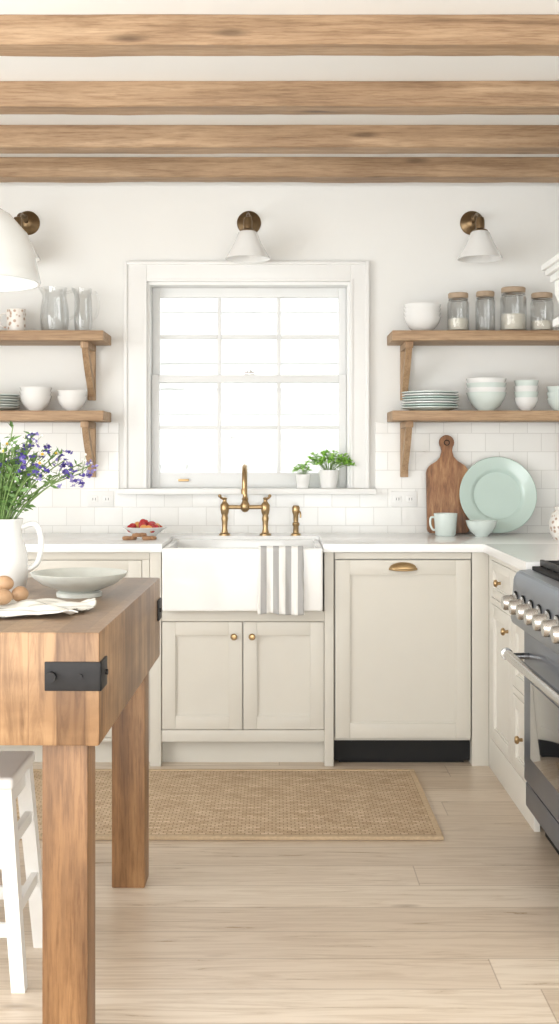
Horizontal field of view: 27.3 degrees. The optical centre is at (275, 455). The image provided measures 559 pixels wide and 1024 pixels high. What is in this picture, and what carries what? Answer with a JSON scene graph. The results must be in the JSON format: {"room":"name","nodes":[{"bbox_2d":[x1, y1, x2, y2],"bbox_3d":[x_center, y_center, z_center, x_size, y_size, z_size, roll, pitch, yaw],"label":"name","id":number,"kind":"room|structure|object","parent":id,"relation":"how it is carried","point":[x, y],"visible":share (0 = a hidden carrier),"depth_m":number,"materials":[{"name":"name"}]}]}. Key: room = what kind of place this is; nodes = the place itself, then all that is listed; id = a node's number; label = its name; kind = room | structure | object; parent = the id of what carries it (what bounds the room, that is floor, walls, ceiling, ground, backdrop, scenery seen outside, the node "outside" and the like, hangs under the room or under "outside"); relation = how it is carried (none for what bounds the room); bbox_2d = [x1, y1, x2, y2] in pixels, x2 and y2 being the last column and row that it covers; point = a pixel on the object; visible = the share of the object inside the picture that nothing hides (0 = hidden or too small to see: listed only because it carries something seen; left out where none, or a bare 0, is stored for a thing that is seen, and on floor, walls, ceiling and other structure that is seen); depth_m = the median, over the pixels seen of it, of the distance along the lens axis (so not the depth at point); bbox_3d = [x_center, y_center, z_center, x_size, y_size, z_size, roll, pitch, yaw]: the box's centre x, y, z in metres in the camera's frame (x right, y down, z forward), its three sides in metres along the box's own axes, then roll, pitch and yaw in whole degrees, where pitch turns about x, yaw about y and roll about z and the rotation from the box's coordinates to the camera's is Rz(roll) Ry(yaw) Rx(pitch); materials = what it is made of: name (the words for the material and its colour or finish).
{"room":"kitchen","nodes":[
{"label":"kitchen","id":0,"kind":"room"},
{"bbox_2d":[0,760,558,1023],"bbox_3d":[-0.540,1.300,1.430,4.320,0.060,8.260,0,0,0],"label":"floor","id":1,"kind":"structure","parent":0,"point":[462,927],"depth_m":3.11,"materials":[{"name":"brown wood"}]},
{"bbox_2d":[0,751,41,992],"bbox_3d":[-0.805,1.018,2.860,0.422,0.505,0.282,0,0,0],"label":"counter stool","id":2,"kind":"object","parent":1,"relation":"on","point":[16,767],"visible":1,"depth_m":2.76,"materials":[{"name":"white paint"}]},
{"bbox_2d":[0,552,149,761],"bbox_3d":[-1.554,0.832,5.014,2.072,0.876,0.667,0,0,0],"label":"base cabinet","id":3,"kind":"object","parent":1,"relation":"on","point":[137,564],"visible":0.2,"depth_m":4.71,"materials":[{"name":"beige paint"}]},
{"bbox_2d":[22,533,558,569],"bbox_3d":[-0.540,0.376,4.618,4.116,0.035,1.466,0,0,0],"label":"countertop","id":4,"kind":"structure","parent":3,"relation":"on","point":[523,551],"depth_m":4.82,"materials":[{"name":"white stone"}]},
{"bbox_2d":[122,533,156,539],"bbox_3d":[-0.583,0.342,4.906,0.147,0.030,0.054,0,0,0],"label":"biscuits","id":5,"kind":"object","parent":4,"relation":"on","point":[134,536],"visible":1,"depth_m":4.89,"materials":[{"name":"brown food"}]},
{"bbox_2d":[123,519,166,537],"bbox_3d":[-0.575,0.317,5.060,0.196,0.081,0.196,0,0,0],"label":"fruit bowl","id":6,"kind":"object","parent":4,"relation":"on","point":[150,528],"visible":0.95,"depth_m":5.01,"materials":[{"name":"white ceramic"}]},
{"bbox_2d":[162,540,322,610],"bbox_3d":[-0.136,0.501,4.897,0.652,0.257,0.485,0,0,0],"label":"farmhouse sink","id":7,"kind":"object","parent":4,"relation":"in","point":[198,575],"visible":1,"depth_m":4.66,"materials":[{"name":"white ceramic"}]},
{"bbox_2d":[257,546,304,615],"bbox_3d":[0.019,0.503,4.658,0.192,0.277,0.072,0,0,0],"label":"dish towel","id":8,"kind":"object","parent":7,"relation":"hanging from","point":[281,590],"visible":1,"depth_m":4.64,"materials":[{"name":"fabric"}]},
{"bbox_2d":[218,464,270,535],"bbox_3d":[-0.140,0.197,5.137,0.240,0.321,0.178,0,0,0],"label":"bridge faucet","id":9,"kind":"object","parent":4,"relation":"on","point":[244,506],"visible":1,"depth_m":5.19,"materials":[{"name":"gold metal"}]},
{"bbox_2d":[291,505,300,535],"bbox_3d":[0.091,0.290,5.197,0.046,0.136,0.050,0,0,0],"label":"side spray","id":10,"kind":"object","parent":4,"relation":"on","point":[295,508],"visible":1,"depth_m":5.19,"materials":[{"name":"gold metal"}]},
{"bbox_2d":[429,513,456,535],"bbox_3d":[0.761,0.307,5.170,0.106,0.100,0.106,0,0,-45],"label":"coffee mug","id":11,"kind":"object","parent":4,"relation":"on","point":[445,524],"visible":1,"depth_m":5.13,"materials":[{"name":"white ceramic"}]},
{"bbox_2d":[426,435,468,532],"bbox_3d":[0.790,0.129,5.304,0.194,0.453,0.081,0,0,0],"label":"cutting board","id":12,"kind":"object","parent":4,"relation":"on","point":[444,477],"visible":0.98,"depth_m":5.29,"materials":[{"name":"brown wood"}]},
{"bbox_2d":[466,520,496,536],"bbox_3d":[0.915,0.323,5.120,0.140,0.070,0.140,0,0,0],"label":"bowl","id":13,"kind":"object","parent":4,"relation":"on","point":[479,528],"visible":1,"depth_m":5.07,"materials":[{"name":"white ceramic"}]},
{"bbox_2d":[459,457,536,532],"bbox_3d":[1.015,0.177,5.259,0.354,0.348,0.085,0,0,0],"label":"serving plate","id":14,"kind":"object","parent":4,"relation":"on","point":[500,489],"visible":0.93,"depth_m":5.27,"materials":[{"name":"teal ceramic"}]},
{"bbox_2d":[548,506,558,539],"bbox_3d":[1.235,0.287,4.920,0.136,0.140,0.136,0,0,0],"label":"ceramic jar","id":15,"kind":"object","parent":4,"relation":"on","point":[553,523],"visible":1,"depth_m":4.89,"materials":[{"name":"white ceramic"}]},
{"bbox_2d":[0,577,161,1023],"bbox_3d":[-0.692,0.820,2.965,0.680,0.900,1.124,0,0,1],"label":"table","id":16,"kind":"object","parent":1,"relation":"on","point":[66,680],"visible":1,"depth_m":2.45,"materials":[{"name":"brown wood"}]},
{"bbox_2d":[0,598,95,616],"bbox_3d":[-0.605,0.354,2.710,0.351,0.027,0.272,0,0,0],"label":"linen cloth","id":17,"kind":"object","parent":16,"relation":"on","point":[42,606],"visible":1,"depth_m":2.71,"materials":[{"name":"white fabric"}]},
{"bbox_2d":[0,576,28,604],"bbox_3d":[-0.667,0.319,2.759,0.120,0.065,0.116,0,0,25],"label":"eggs","id":18,"kind":"object","parent":17,"relation":"on","point":[19,593],"visible":0.94,"depth_m":2.75,"materials":[{"name":"beige food"}]},
{"bbox_2d":[0,421,98,592],"bbox_3d":[-0.709,0.137,3.107,0.414,0.466,0.364,0,0,25],"label":"pitcher","id":19,"kind":"object","parent":16,"relation":"on","point":[13,552],"visible":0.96,"depth_m":3.08,"materials":[{"name":"white ceramic"}]},
{"bbox_2d":[30,567,127,598],"bbox_3d":[-0.520,0.338,3.040,0.256,0.063,0.256,0,0,0],"label":"serving bowl","id":20,"kind":"object","parent":16,"relation":"on","point":[80,582],"visible":1,"depth_m":2.98,"materials":[{"name":"white ceramic"}]},
{"bbox_2d":[16,769,443,839],"bbox_3d":[-0.325,1.263,4.210,1.760,0.013,0.824,0,0,0],"label":"jute rug","id":21,"kind":"object","parent":1,"relation":"on","point":[184,804],"visible":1,"depth_m":4.14,"materials":[{"name":"beige wicker"}]},
{"bbox_2d":[150,552,333,765],"bbox_3d":[-0.140,0.832,5.014,0.752,0.877,0.667,0,0,0],"label":"base cabinet","id":22,"kind":"object","parent":1,"relation":"on","point":[226,686],"visible":0.91,"depth_m":4.71,"materials":[{"name":"beige paint"}]},
{"bbox_2d":[334,552,470,761],"bbox_3d":[0.520,0.833,5.002,0.560,0.874,0.653,0,0,0],"label":"dishwasher","id":23,"kind":"object","parent":1,"relation":"on","point":[402,620],"visible":0.99,"depth_m":4.72,"materials":[{"name":"beige paint"}]},
{"bbox_2d":[469,552,488,765],"bbox_3d":[1.157,0.832,5.029,0.707,0.876,0.638,0,0,0],"label":"base cabinet","id":24,"kind":"object","parent":1,"relation":"on","point":[479,740],"visible":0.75,"depth_m":4.71,"materials":[{"name":"beige paint"}]},
{"bbox_2d":[489,555,539,831],"bbox_3d":[1.177,0.832,4.297,0.667,0.876,0.824,0,0,0],"label":"base cabinet","id":25,"kind":"object","parent":1,"relation":"on","point":[506,683],"visible":0.51,"depth_m":4.39,"materials":[{"name":"beige paint"}]},
{"bbox_2d":[500,560,558,854],"bbox_3d":[1.130,0.807,3.417,0.760,0.925,0.915,0,0,0],"label":"range","id":26,"kind":"object","parent":1,"relation":"on","point":[533,605],"visible":1,"depth_m":3.58,"materials":[{"name":"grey metal"}]},
{"bbox_2d":[0,182,558,487],"bbox_3d":[-0.540,-0.035,5.460,4.120,2.610,0.200,0,0,0],"label":"wall","id":27,"kind":"structure","parent":0,"point":[412,239],"depth_m":5.36,"materials":[{"name":"paint"}]},
{"bbox_2d":[14,211,40,261],"bbox_3d":[-1.156,-1.011,5.202,0.202,0.260,0.316,0,0,0],"label":"wall sconce","id":28,"kind":"object","parent":27,"relation":"attached to","point":[29,221],"visible":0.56,"depth_m":5.33,"materials":[{"name":"gold metal"}]},
{"bbox_2d":[0,330,110,400],"bbox_3d":[-1.258,-0.408,5.225,0.984,0.300,0.250,0,0,0],"label":"floating shelf","id":29,"kind":"object","parent":27,"relation":"attached to","point":[87,340],"visible":1,"depth_m":5.13,"materials":[{"name":"brown wood"}]},
{"bbox_2d":[0,308,25,329],"bbox_3d":[-1.190,-0.612,5.226,0.112,0.106,0.088,0,0,32],"label":"coffee mug","id":30,"kind":"object","parent":29,"relation":"on","point":[15,317],"visible":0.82,"depth_m":5.18,"materials":[{"name":"ceramic"}]},
{"bbox_2d":[39,289,76,329],"bbox_3d":[-0.992,-0.664,5.212,0.166,0.211,0.132,0,0,32],"label":"glass pitcher","id":31,"kind":"object","parent":29,"relation":"on","point":[39,289],"visible":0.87,"depth_m":5.21,"materials":[{"name":"clear glass"}]},
{"bbox_2d":[0,410,110,476],"bbox_3d":[-1.258,-0.052,5.225,0.984,0.300,0.250,0,0,0],"label":"floating shelf","id":32,"kind":"object","parent":27,"relation":"attached to","point":[87,419],"visible":0.89,"depth_m":5.10,"materials":[{"name":"brown wood"}]},
{"bbox_2d":[0,394,19,409],"bbox_3d":[-1.275,-0.240,5.219,0.223,0.076,0.222,0,0,0],"label":"plate stack","id":33,"kind":"object","parent":32,"relation":"on","point":[7,401],"visible":0.96,"depth_m":5.16,"materials":[{"name":"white ceramic"}]},
{"bbox_2d":[20,387,51,409],"bbox_3d":[-1.090,-0.257,5.220,0.145,0.108,0.144,0,0,0],"label":"bowls","id":34,"kind":"object","parent":32,"relation":"on","point":[32,398],"visible":0.92,"depth_m":5.17,"materials":[{"name":"white ceramic"}]},
{"bbox_2d":[57,390,86,409],"bbox_3d":[-0.925,-0.248,5.220,0.137,0.092,0.136,0,0,0],"label":"bowls","id":35,"kind":"object","parent":32,"relation":"on","point":[67,399],"visible":0.93,"depth_m":5.17,"materials":[{"name":"white ceramic"}]},
{"bbox_2d":[117,261,375,493],"bbox_3d":[-0.135,-0.363,5.412,1.190,1.078,0.275,0,0,0],"label":"window","id":36,"kind":"structure","parent":27,"relation":"in","point":[145,282],"depth_m":5.36,"materials":[{"name":"paint"}]},
{"bbox_2d":[291,464,313,487],"bbox_3d":[0.125,0.091,5.330,0.090,0.116,0.075,0,0,-32],"label":"potted herb","id":37,"kind":"object","parent":36,"relation":"on","point":[303,479],"visible":1,"depth_m":5.31,"materials":[{"name":"white ceramic"}]},
{"bbox_2d":[304,449,356,487],"bbox_3d":[0.252,0.058,5.331,0.249,0.183,0.128,0,0,0],"label":"potted herb","id":38,"kind":"object","parent":36,"relation":"on","point":[329,477],"visible":1,"depth_m":5.31,"materials":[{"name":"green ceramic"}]},
{"bbox_2d":[225,211,269,262],"bbox_3d":[-0.126,-1.011,5.202,0.202,0.260,0.316,0,0,0],"label":"wall sconce","id":39,"kind":"object","parent":27,"relation":"attached to","point":[247,247],"visible":1,"depth_m":5.12,"materials":[{"name":"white metal"}]},
{"bbox_2d":[0,423,558,532],"bbox_3d":[-0.540,0.102,5.356,4.116,0.513,0.008,0,0,0],"label":"tile backsplash","id":40,"kind":"structure","parent":27,"relation":"attached to","point":[535,446],"depth_m":5.35,"materials":[{"name":"white tile"}]},
{"bbox_2d":[88,491,113,506],"bbox_3d":[-0.815,0.200,5.347,0.120,0.072,0.010,0,0,0],"label":"wall outlet","id":41,"kind":"object","parent":40,"relation":"attached to","point":[95,498],"visible":1,"depth_m":5.34,"materials":[{"name":"plastic"}]},
{"bbox_2d":[391,491,416,506],"bbox_3d":[0.595,0.200,5.347,0.120,0.072,0.010,0,0,0],"label":"wall outlet","id":42,"kind":"object","parent":40,"relation":"attached to","point":[398,498],"visible":1,"depth_m":5.34,"materials":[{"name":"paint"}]},
{"bbox_2d":[387,410,558,476],"bbox_3d":[1.010,-0.052,5.225,0.989,0.300,0.250,0,0,0],"label":"floating shelf","id":43,"kind":"object","parent":27,"relation":"attached to","point":[406,417],"visible":1,"depth_m":5.10,"materials":[{"name":"brown wood"}]},
{"bbox_2d":[401,391,458,409],"bbox_3d":[0.700,-0.246,5.220,0.259,0.087,0.259,0,0,0],"label":"plate stack","id":44,"kind":"object","parent":43,"relation":"on","point":[414,400],"visible":0.94,"depth_m":5.12,"materials":[{"name":"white ceramic"}]},
{"bbox_2d":[466,377,505,409],"bbox_3d":[0.955,-0.277,5.220,0.181,0.148,0.180,0,0,0],"label":"bowls","id":45,"kind":"object","parent":43,"relation":"on","point":[486,393],"visible":0.96,"depth_m":5.15,"materials":[{"name":"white ceramic"}]},
{"bbox_2d":[514,380,538,409],"bbox_3d":[1.136,-0.273,5.220,0.111,0.140,0.110,0,0,0],"label":"bowls","id":46,"kind":"object","parent":43,"relation":"on","point":[525,393],"visible":0.97,"depth_m":5.18,"materials":[{"name":"white ceramic"}]},
{"bbox_2d":[547,386,558,409],"bbox_3d":[1.285,-0.259,5.220,0.111,0.112,0.110,0,0,0],"label":"bowls","id":47,"kind":"object","parent":43,"relation":"on","point":[553,391],"visible":0.91,"depth_m":5.19,"materials":[{"name":"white ceramic"}]},
{"bbox_2d":[387,330,558,400],"bbox_3d":[1.010,-0.408,5.225,0.989,0.300,0.250,0,0,0],"label":"floating shelf","id":48,"kind":"object","parent":27,"relation":"attached to","point":[406,339],"visible":0.9,"depth_m":5.10,"materials":[{"name":"brown wood"}]},
{"bbox_2d":[404,303,440,329],"bbox_3d":[0.664,-0.622,5.220,0.169,0.127,0.168,0,0,0],"label":"bowls","id":49,"kind":"object","parent":48,"relation":"on","point":[418,316],"visible":0.93,"depth_m":5.16,"materials":[{"name":"white ceramic"}]},
{"bbox_2d":[448,292,468,329],"bbox_3d":[0.827,-0.648,5.220,0.100,0.180,0.100,0,0,0],"label":"glass jar","id":50,"kind":"object","parent":48,"relation":"on","point":[454,323],"visible":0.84,"depth_m":5.18,"materials":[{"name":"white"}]},
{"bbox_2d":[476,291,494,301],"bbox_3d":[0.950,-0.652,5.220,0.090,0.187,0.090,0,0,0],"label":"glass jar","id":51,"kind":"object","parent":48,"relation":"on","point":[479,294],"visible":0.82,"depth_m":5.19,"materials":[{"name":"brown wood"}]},
{"bbox_2d":[500,286,526,329],"bbox_3d":[1.077,-0.661,5.220,0.120,0.205,0.120,0,0,0],"label":"glass jar","id":52,"kind":"object","parent":48,"relation":"on","point":[513,321],"visible":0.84,"depth_m":5.17,"materials":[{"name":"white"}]},
{"bbox_2d":[530,292,553,329],"bbox_3d":[1.207,-0.648,5.220,0.104,0.180,0.104,0,0,0],"label":"glass jar","id":53,"kind":"object","parent":48,"relation":"on","point":[540,324],"visible":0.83,"depth_m":5.18,"materials":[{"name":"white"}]},
{"bbox_2d":[457,211,502,262],"bbox_3d":[0.913,-1.011,5.202,0.202,0.260,0.316,0,0,0],"label":"wall sconce","id":54,"kind":"object","parent":27,"relation":"attached to","point":[480,247],"visible":1,"depth_m":5.12,"materials":[{"name":"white metal"}]},
{"bbox_2d":[0,0,558,156],"bbox_3d":[-0.540,-1.380,1.430,4.320,0.080,8.260,0,0,0],"label":"ceiling","id":55,"kind":"structure","parent":0,"point":[299,67],"depth_m":3.96,"materials":[{"name":"paint"}]},
{"bbox_2d":[0,208,40,291],"bbox_3d":[-0.800,-0.897,3.020,0.360,0.884,0.360,0,0,0],"label":"pendant lamp","id":56,"kind":"object","parent":55,"relation":"hanging from","point":[19,271],"visible":1,"depth_m":2.95,"materials":[{"name":"metal"}]},
{"bbox_2d":[0,157,558,182],"bbox_3d":[-0.540,-1.293,5.207,4.118,0.092,0.116,0,0,0],"label":"ceiling beam","id":57,"kind":"structure","parent":55,"relation":"attached to","point":[12,169],"depth_m":5.15,"materials":[{"name":"brown wood"}]},
{"bbox_2d":[0,125,558,153],"bbox_3d":[-0.540,-1.293,4.707,4.118,0.091,0.116,0,0,0],"label":"ceiling beam","id":58,"kind":"structure","parent":55,"relation":"attached to","point":[14,139],"depth_m":4.65,"materials":[{"name":"brown wood"}]},
{"bbox_2d":[0,81,558,114],"bbox_3d":[-0.540,-1.293,4.161,4.118,0.091,0.116,0,0,0],"label":"ceiling beam","id":59,"kind":"structure","parent":55,"relation":"attached to","point":[16,97],"depth_m":4.11,"materials":[{"name":"brown wood"}]},
{"bbox_2d":[0,14,558,56],"bbox_3d":[-0.540,-1.293,3.544,4.118,0.092,0.115,0,0,0],"label":"ceiling beam","id":60,"kind":"structure","parent":55,"relation":"attached to","point":[107,35],"depth_m":3.49,"materials":[{"name":"brown wood"}]},
{"bbox_3d":[1.570,-0.035,1.480,0.100,2.610,8.160,0,0,0],"label":"wall","id":61,"kind":"structure","parent":0,"visible":0},
{"bbox_2d":[541,253,558,326],"bbox_3d":[1.221,-0.891,3.375,0.592,0.893,1.270,0,0,0],"label":"range hood","id":62,"kind":"object","parent":61,"relation":"attached to","point":[551,267],"visible":1,"depth_m":3.92,"materials":[{"name":"paint"}]},
{"label":"outside","id":63,"kind":"structure","parent":0,"visible":0},
{"bbox_3d":[0.000,1.570,10.785,18.000,0.200,10.430,0,0,0],"label":"ground","id":64,"kind":"structure","parent":63,"visible":0},
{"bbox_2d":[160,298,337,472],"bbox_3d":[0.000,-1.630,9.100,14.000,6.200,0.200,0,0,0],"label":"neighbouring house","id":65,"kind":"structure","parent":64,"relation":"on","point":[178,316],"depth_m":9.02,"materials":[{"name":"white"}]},
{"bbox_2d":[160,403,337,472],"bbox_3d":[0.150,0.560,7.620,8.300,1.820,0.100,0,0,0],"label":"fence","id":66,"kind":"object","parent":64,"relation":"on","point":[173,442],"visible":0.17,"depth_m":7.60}
]}

